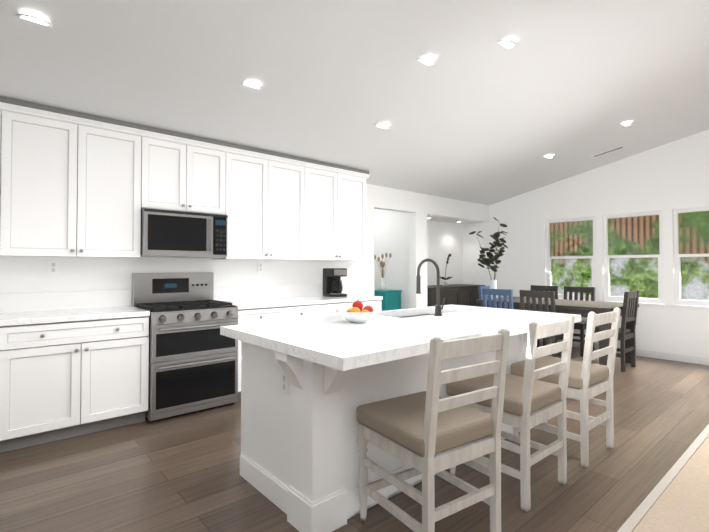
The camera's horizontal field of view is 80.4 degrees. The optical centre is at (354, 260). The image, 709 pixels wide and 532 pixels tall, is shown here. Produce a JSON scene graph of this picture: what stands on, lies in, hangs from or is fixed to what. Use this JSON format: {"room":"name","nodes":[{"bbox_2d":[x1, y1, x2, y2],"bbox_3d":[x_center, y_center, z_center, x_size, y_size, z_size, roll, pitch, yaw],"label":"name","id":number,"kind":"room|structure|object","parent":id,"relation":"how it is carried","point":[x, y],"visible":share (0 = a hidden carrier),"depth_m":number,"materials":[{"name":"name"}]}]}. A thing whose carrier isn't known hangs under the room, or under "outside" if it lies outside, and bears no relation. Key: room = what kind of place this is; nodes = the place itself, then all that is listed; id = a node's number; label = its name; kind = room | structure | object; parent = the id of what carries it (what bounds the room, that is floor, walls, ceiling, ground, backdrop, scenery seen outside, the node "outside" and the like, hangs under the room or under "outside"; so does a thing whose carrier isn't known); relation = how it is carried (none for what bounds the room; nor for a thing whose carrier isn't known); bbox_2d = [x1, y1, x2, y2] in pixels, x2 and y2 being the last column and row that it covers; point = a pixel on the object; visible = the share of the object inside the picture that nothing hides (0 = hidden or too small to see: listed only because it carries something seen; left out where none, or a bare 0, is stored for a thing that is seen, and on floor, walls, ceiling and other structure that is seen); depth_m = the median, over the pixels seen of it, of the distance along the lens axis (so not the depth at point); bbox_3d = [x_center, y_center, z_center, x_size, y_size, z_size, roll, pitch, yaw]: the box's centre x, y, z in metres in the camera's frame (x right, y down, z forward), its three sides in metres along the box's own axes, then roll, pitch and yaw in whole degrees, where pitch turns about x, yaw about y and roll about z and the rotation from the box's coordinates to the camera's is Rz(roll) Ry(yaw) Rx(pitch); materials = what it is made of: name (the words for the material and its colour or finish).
{"room":"kitchen","nodes":[
{"label":"kitchen","id":0,"kind":"room"},
{"bbox_2d":[0,184,488,307],"bbox_3d":[-0.898,0.073,5.039,8.970,2.570,0.140,1,-1,-41],"label":"wall","id":1,"kind":"structure","parent":0,"point":[24,275],"depth_m":4.84,"materials":[{"name":"white paint"}]},
{"bbox_2d":[0,100,15,256],"bbox_3d":[-3.023,-0.593,2.895,0.998,1.113,0.349,1,-1,-41],"label":"upper cabinet","id":2,"kind":"object","parent":1,"relation":"attached to","point":[7,111],"depth_m":3.07,"materials":[{"name":"white wood"}]},
{"bbox_2d":[12,104,151,258],"bbox_3d":[-2.332,-0.583,3.489,1.056,1.113,0.349,1,-1,-41],"label":"upper cabinet","id":3,"kind":"object","parent":1,"relation":"attached to","point":[74,184],"depth_m":3.36,"materials":[{"name":"white wood"}]},
{"bbox_2d":[152,132,227,214],"bbox_3d":[-1.684,-0.794,4.050,0.770,0.673,0.349,1,-1,-41],"label":"upper cabinet","id":4,"kind":"object","parent":1,"relation":"attached to","point":[188,175],"depth_m":3.93,"materials":[{"name":"white wood"}]},
{"bbox_2d":[140,208,227,257],"bbox_3d":[-1.647,-0.243,3.998,0.754,0.418,0.460,1,-1,-41],"label":"microwave","id":5,"kind":"object","parent":4,"relation":"attached to","point":[175,234],"visible":1,"depth_m":3.83,"materials":[{"name":"silver metal"}]},
{"bbox_2d":[212,148,311,259],"bbox_3d":[-1.036,-0.565,4.604,1.056,1.113,0.349,1,-1,-41],"label":"upper cabinet","id":6,"kind":"object","parent":1,"relation":"attached to","point":[270,197],"depth_m":4.47,"materials":[{"name":"white wood"}]},
{"bbox_2d":[308,164,367,260],"bbox_3d":[-0.342,-0.556,5.201,1.008,1.113,0.349,1,-1,-41],"label":"upper cabinet","id":7,"kind":"object","parent":1,"relation":"attached to","point":[338,194],"depth_m":5.10,"materials":[{"name":"white wood"}]},
{"bbox_2d":[0,342,708,531],"bbox_3d":[-0.320,1.389,4.454,9.110,0.080,5.810,1,-1,-41],"label":"floor","id":8,"kind":"structure","parent":0,"point":[179,474],"depth_m":2.55,"materials":[{"name":"brown wood"}]},
{"bbox_2d":[0,325,11,452],"bbox_3d":[-2.932,0.882,2.765,0.998,0.881,0.628,1,-1,-41],"label":"base cabinet","id":9,"kind":"object","parent":8,"relation":"on","point":[5,330],"depth_m":2.84,"materials":[{"name":"white wood"}]},
{"bbox_2d":[12,313,149,449],"bbox_3d":[-2.263,0.891,3.340,0.998,0.881,0.628,1,-1,-41],"label":"base cabinet","id":10,"kind":"object","parent":8,"relation":"on","point":[74,363],"depth_m":3.11,"materials":[{"name":"white wood"}]},
{"bbox_2d":[0,305,149,324],"bbox_3d":[-2.594,0.426,3.058,1.882,0.040,0.636,1,-1,-41],"label":"countertop","id":11,"kind":"structure","parent":10,"relation":"on","point":[105,310],"depth_m":3.25,"materials":[{"name":"white stone"}]},
{"bbox_2d":[132,272,238,422],"bbox_3d":[-1.560,0.727,3.881,0.754,1.225,0.726,1,-1,-41],"label":"range","id":12,"kind":"object","parent":8,"relation":"on","point":[193,360],"visible":1,"depth_m":3.68,"materials":[{"name":"silver metal"}]},
{"bbox_2d":[237,301,323,400],"bbox_3d":[-0.923,0.909,4.493,0.998,0.881,0.628,1,-1,-41],"label":"base cabinet","id":13,"kind":"object","parent":8,"relation":"on","point":[262,313],"depth_m":4.19,"materials":[{"name":"white wood"}]},
{"bbox_2d":[224,293,371,308],"bbox_3d":[-0.579,0.454,4.791,1.902,0.040,0.636,1,-1,-41],"label":"countertop","id":14,"kind":"structure","parent":13,"relation":"on","point":[252,302],"depth_m":4.53,"materials":[{"name":"white stone"}]},
{"bbox_2d":[323,268,346,296],"bbox_3d":[-0.240,0.266,5.181,0.200,0.345,0.280,1,-1,-33],"label":"coffee maker","id":15,"kind":"object","parent":14,"relation":"on","point":[332,285],"visible":1,"depth_m":5.11,"materials":[{"name":"black plastic"}]},
{"bbox_2d":[324,297,382,315],"bbox_3d":[-0.250,0.919,5.072,1.008,0.881,0.628,1,-1,-41],"label":"base cabinet","id":16,"kind":"object","parent":8,"relation":"on","point":[330,307],"depth_m":4.77,"materials":[{"name":"white wood"}]},
{"bbox_2d":[220,332,532,531],"bbox_3d":[0.396,0.889,2.896,2.291,0.870,1.020,1,-1,-41],"label":"kitchen island","id":17,"kind":"object","parent":8,"relation":"on","point":[309,386],"depth_m":2.19,"materials":[{"name":"white wood"}]},
{"bbox_2d":[220,304,579,371],"bbox_3d":[0.447,0.428,2.853,2.315,0.050,1.180,1,-1,-41],"label":"island countertop","id":18,"kind":"structure","parent":17,"relation":"on","point":[339,343],"depth_m":2.35,"materials":[{"name":"white stone"}]},
{"bbox_2d":[337,300,377,322],"bbox_3d":[0.021,0.325,2.745,0.270,0.151,0.270,1,-1,-41],"label":"fruit bowl","id":19,"kind":"object","parent":18,"relation":"on","point":[357,313],"visible":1,"depth_m":2.67,"materials":[{"name":"white ceramic"}]},
{"bbox_2d":[404,312,431,315],"bbox_3d":[0.495,0.565,3.327,0.740,0.232,0.380,1,-1,-41],"label":"sink","id":20,"kind":"object","parent":18,"relation":"in","point":[405,313],"depth_m":3.60,"materials":[{"name":"white ceramic"}]},
{"bbox_2d":[416,258,444,315],"bbox_3d":[0.580,0.195,3.194,0.106,0.424,0.238,1,-1,-41],"label":"faucet","id":21,"kind":"object","parent":18,"relation":"on","point":[438,308],"visible":1,"depth_m":3.12,"materials":[{"name":"grey metal"}]},
{"bbox_2d":[374,289,401,310],"bbox_3d":[0.516,0.938,6.923,0.420,0.900,0.398,1,-1,-41],"label":"base cabinet","id":22,"kind":"object","parent":8,"relation":"on","point":[391,300],"visible":0.21,"depth_m":6.79,"materials":[{"name":"teal paint"}]},
{"bbox_2d":[374,253,391,289],"bbox_3d":[0.465,0.175,6.903,0.269,0.622,0.324,1,-1,-41],"label":"flower vase","id":23,"kind":"object","parent":22,"relation":"on","point":[382,286],"visible":0.98,"depth_m":6.84,"materials":[{"name":"white ceramic"}]},
{"bbox_2d":[356,328,509,531],"bbox_3d":[0.364,0.812,2.039,0.490,0.997,0.576,1,-1,-34],"label":"stool","id":24,"kind":"object","parent":8,"relation":"on","point":[417,432],"visible":1,"depth_m":1.89,"materials":[{"name":"white wood"}]},
{"bbox_2d":[427,284,484,306],"bbox_3d":[1.662,0.922,7.501,1.600,0.950,0.586,1,-1,-41],"label":"sideboard","id":25,"kind":"object","parent":8,"relation":"on","point":[462,294],"visible":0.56,"depth_m":7.26,"materials":[{"name":"brown wood"}]},
{"bbox_2d":[440,254,451,285],"bbox_3d":[1.635,0.157,7.525,0.269,0.578,0.253,1,-1,-41],"label":"orchid pot","id":26,"kind":"object","parent":25,"relation":"on","point":[445,281],"visible":0.98,"depth_m":7.48,"materials":[{"name":"white ceramic"}]},
{"bbox_2d":[478,286,489,298],"bbox_3d":[2.299,0.894,6.639,0.450,0.980,0.485,1,-1,-41],"label":"chair","id":27,"kind":"object","parent":8,"relation":"on","point":[480,290],"visible":0.08,"depth_m":6.67,"materials":[{"name":"blue wood"}]},
{"bbox_2d":[482,288,513,308],"bbox_3d":[2.136,0.882,5.935,0.485,0.980,0.450,1,-1,-41],"label":"chair","id":28,"kind":"object","parent":8,"relation":"on","point":[504,293],"visible":0.17,"depth_m":5.78,"materials":[{"name":"blue paint"}]},
{"bbox_2d":[446,315,574,511],"bbox_3d":[0.930,0.820,2.527,0.498,0.997,0.583,1,-1,-41],"label":"stool","id":29,"kind":"object","parent":8,"relation":"on","point":[527,395],"visible":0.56,"depth_m":2.35,"materials":[{"name":"white wood"}]},
{"bbox_2d":[519,290,563,356],"bbox_3d":[2.501,0.876,5.511,0.485,0.980,0.450,1,-1,-41],"label":"chair","id":30,"kind":"object","parent":8,"relation":"on","point":[539,295],"visible":0.21,"depth_m":5.34,"materials":[{"name":"brown wood"}]},
{"bbox_2d":[530,285,558,345],"bbox_3d":[2.943,0.895,6.722,0.485,0.980,0.450,1,-1,-41],"label":"chair","id":31,"kind":"object","parent":8,"relation":"on","point":[543,288],"visible":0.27,"depth_m":6.80,"materials":[{"name":"brown wood"}]},
{"bbox_2d":[476,297,638,365],"bbox_3d":[2.833,0.978,5.986,1.060,0.791,1.830,1,-1,-41],"label":"dining table","id":32,"kind":"object","parent":8,"relation":"on","point":[582,308],"visible":0.21,"depth_m":5.49,"materials":[{"name":"brown wood"}]},
{"bbox_2d":[469,217,507,299],"bbox_3d":[2.085,-0.029,6.325,0.772,1.231,0.611,1,-1,-41],"label":"vase","id":33,"kind":"object","parent":32,"relation":"on","point":[490,259],"visible":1,"depth_m":6.27,"materials":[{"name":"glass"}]},
{"bbox_2d":[511,307,620,467],"bbox_3d":[1.509,0.827,3.011,0.498,0.997,0.583,1,-1,-41],"label":"stool","id":34,"kind":"object","parent":8,"relation":"on","point":[588,380],"visible":0.65,"depth_m":2.83,"materials":[{"name":"white wood"}]},
{"bbox_2d":[557,286,594,356],"bbox_3d":[3.295,0.888,6.312,0.485,0.980,0.450,1,-1,-41],"label":"chair","id":35,"kind":"object","parent":8,"relation":"on","point":[581,326],"visible":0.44,"depth_m":6.34,"materials":[{"name":"brown wood"}]},
{"bbox_2d":[591,290,639,371],"bbox_3d":[3.330,0.874,5.409,0.450,0.980,0.485,1,-1,-41],"label":"chair","id":36,"kind":"object","parent":8,"relation":"on","point":[630,306],"visible":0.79,"depth_m":5.25,"materials":[{"name":"brown wood"}]},
{"bbox_2d":[617,424,708,531],"bbox_3d":[1.565,1.309,2.248,8.810,0.008,0.045,1,-1,-41],"label":"threshold strip","id":37,"kind":"object","parent":8,"relation":"on","point":[632,521],"depth_m":2.43,"materials":[{"name":"beige wood"}]},
{"bbox_2d":[0,0,708,204],"bbox_3d":[1.669,-1.941,2.194,9.110,1.662,7.850,1,-1,-41],"label":"ceiling","id":38,"kind":"structure","parent":0,"point":[477,113],"depth_m":3.40,"materials":[{"name":"white paint"}]},
{"bbox_2d":[16,14,52,26],"bbox_3d":[-1.850,-1.387,2.425,0.167,0.038,0.168,0,-1,10],"label":"recessed light","id":39,"kind":"object","parent":38,"relation":"in","point":[32,18],"depth_m":2.40,"materials":[{"name":"white"}]},
{"bbox_2d":[241,83,261,89],"bbox_3d":[-0.811,-1.375,3.305,0.167,0.038,0.168,0,-1,10],"label":"recessed light","id":40,"kind":"object","parent":38,"relation":"in","point":[248,84],"depth_m":3.28,"materials":[{"name":"white"}]},
{"bbox_2d":[374,125,388,128],"bbox_3d":[0.273,-1.357,4.256,0.166,0.038,0.169,-1,-1,40],"label":"recessed light","id":41,"kind":"object","parent":38,"relation":"in","point":[382,126],"depth_m":4.22,"materials":[{"name":"white"}]},
{"bbox_2d":[416,58,435,65],"bbox_3d":[0.551,-1.555,3.285,0.166,0.038,0.168,0,-1,25],"label":"recessed light","id":42,"kind":"object","parent":38,"relation":"in","point":[429,62],"depth_m":3.26,"materials":[{"name":"white"}]},
{"bbox_2d":[497,40,515,48],"bbox_3d":[1.147,-1.648,3.200,0.167,0.038,0.168,0,-1,10],"label":"recessed light","id":43,"kind":"object","parent":38,"relation":"in","point":[508,44],"depth_m":3.17,"materials":[{"name":"white"}]},
{"bbox_2d":[592,145,624,157],"bbox_3d":[3.528,-1.517,5.839,0.391,0.088,0.100,-1,-1,41],"label":"air vent slot","id":44,"kind":"object","parent":38,"relation":"attached to","point":[609,151],"visible":0.95,"depth_m":5.82,"materials":[{"name":"white metal"}]},
{"bbox_2d":[621,122,632,125],"bbox_3d":[3.201,-1.617,4.975,0.166,0.038,0.169,-1,-1,40],"label":"recessed light","id":45,"kind":"object","parent":38,"relation":"in","point":[624,123],"depth_m":4.95,"materials":[{"name":"white"}]},
{"bbox_2d":[374,209,480,308],"bbox_3d":[0.348,0.128,7.516,4.130,2.540,1.990,1,-1,-41],"label":"wall","id":46,"kind":"structure","parent":0,"point":[391,232],"depth_m":7.43,"materials":[{"name":"white paint"}]},
{"bbox_2d":[463,129,708,357],"bbox_3d":[4.890,-0.666,5.308,0.140,4.056,8.400,1,-1,-41],"label":"wall","id":47,"kind":"structure","parent":0,"point":[667,179],"depth_m":6.28,"materials":[{"name":"white paint"}]},
{"bbox_2d":[546,217,596,300],"bbox_3d":[3.516,-0.018,6.847,0.138,1.340,0.820,1,-1,-41],"label":"window","id":48,"kind":"structure","parent":47,"relation":"in","point":[548,268],"depth_m":6.90,"materials":[{"name":"white"}]},
{"bbox_2d":[601,211,664,305],"bbox_3d":[4.090,-0.029,6.180,0.138,1.340,0.800,1,-1,-41],"label":"window","id":49,"kind":"structure","parent":47,"relation":"in","point":[641,301],"depth_m":6.20,"materials":[{"name":"white"}]},
{"bbox_2d":[671,207,708,308],"bbox_3d":[4.671,-0.039,5.505,0.138,1.340,0.820,1,-1,-41],"label":"window","id":50,"kind":"structure","parent":47,"relation":"in","point":[699,304],"depth_m":5.75,"materials":[{"name":"white"}]},
{"bbox_2d":[632,435,708,531],"bbox_3d":[2.902,1.327,0.709,9.110,0.084,4.070,1,-1,-41],"label":"floor carpet","id":51,"kind":"object","parent":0,"point":[681,504],"visible":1,"depth_m":2.26,"materials":[{"name":"beige carpet"}]},
{"label":"outside","id":52,"kind":"structure","parent":0,"visible":0},
{"bbox_2d":[550,211,708,300],"bbox_3d":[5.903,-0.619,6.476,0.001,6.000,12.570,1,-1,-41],"label":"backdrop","id":53,"kind":"structure","parent":52,"point":[703,228],"depth_m":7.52,"materials":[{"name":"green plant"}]},
{"bbox_3d":[4.184,-0.763,-0.747,9.110,4.056,0.140,1,-1,-41],"label":"wall","id":54,"kind":"structure","parent":0,"visible":0},
{"bbox_2d":[539,338,708,364],"bbox_3d":[5.011,1.308,5.017,0.014,0.100,7.570,1,-1,-41],"label":"baseboard","id":55,"kind":"structure","parent":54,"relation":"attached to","point":[675,357],"depth_m":5.82,"materials":[{"name":"white"}]}
]}

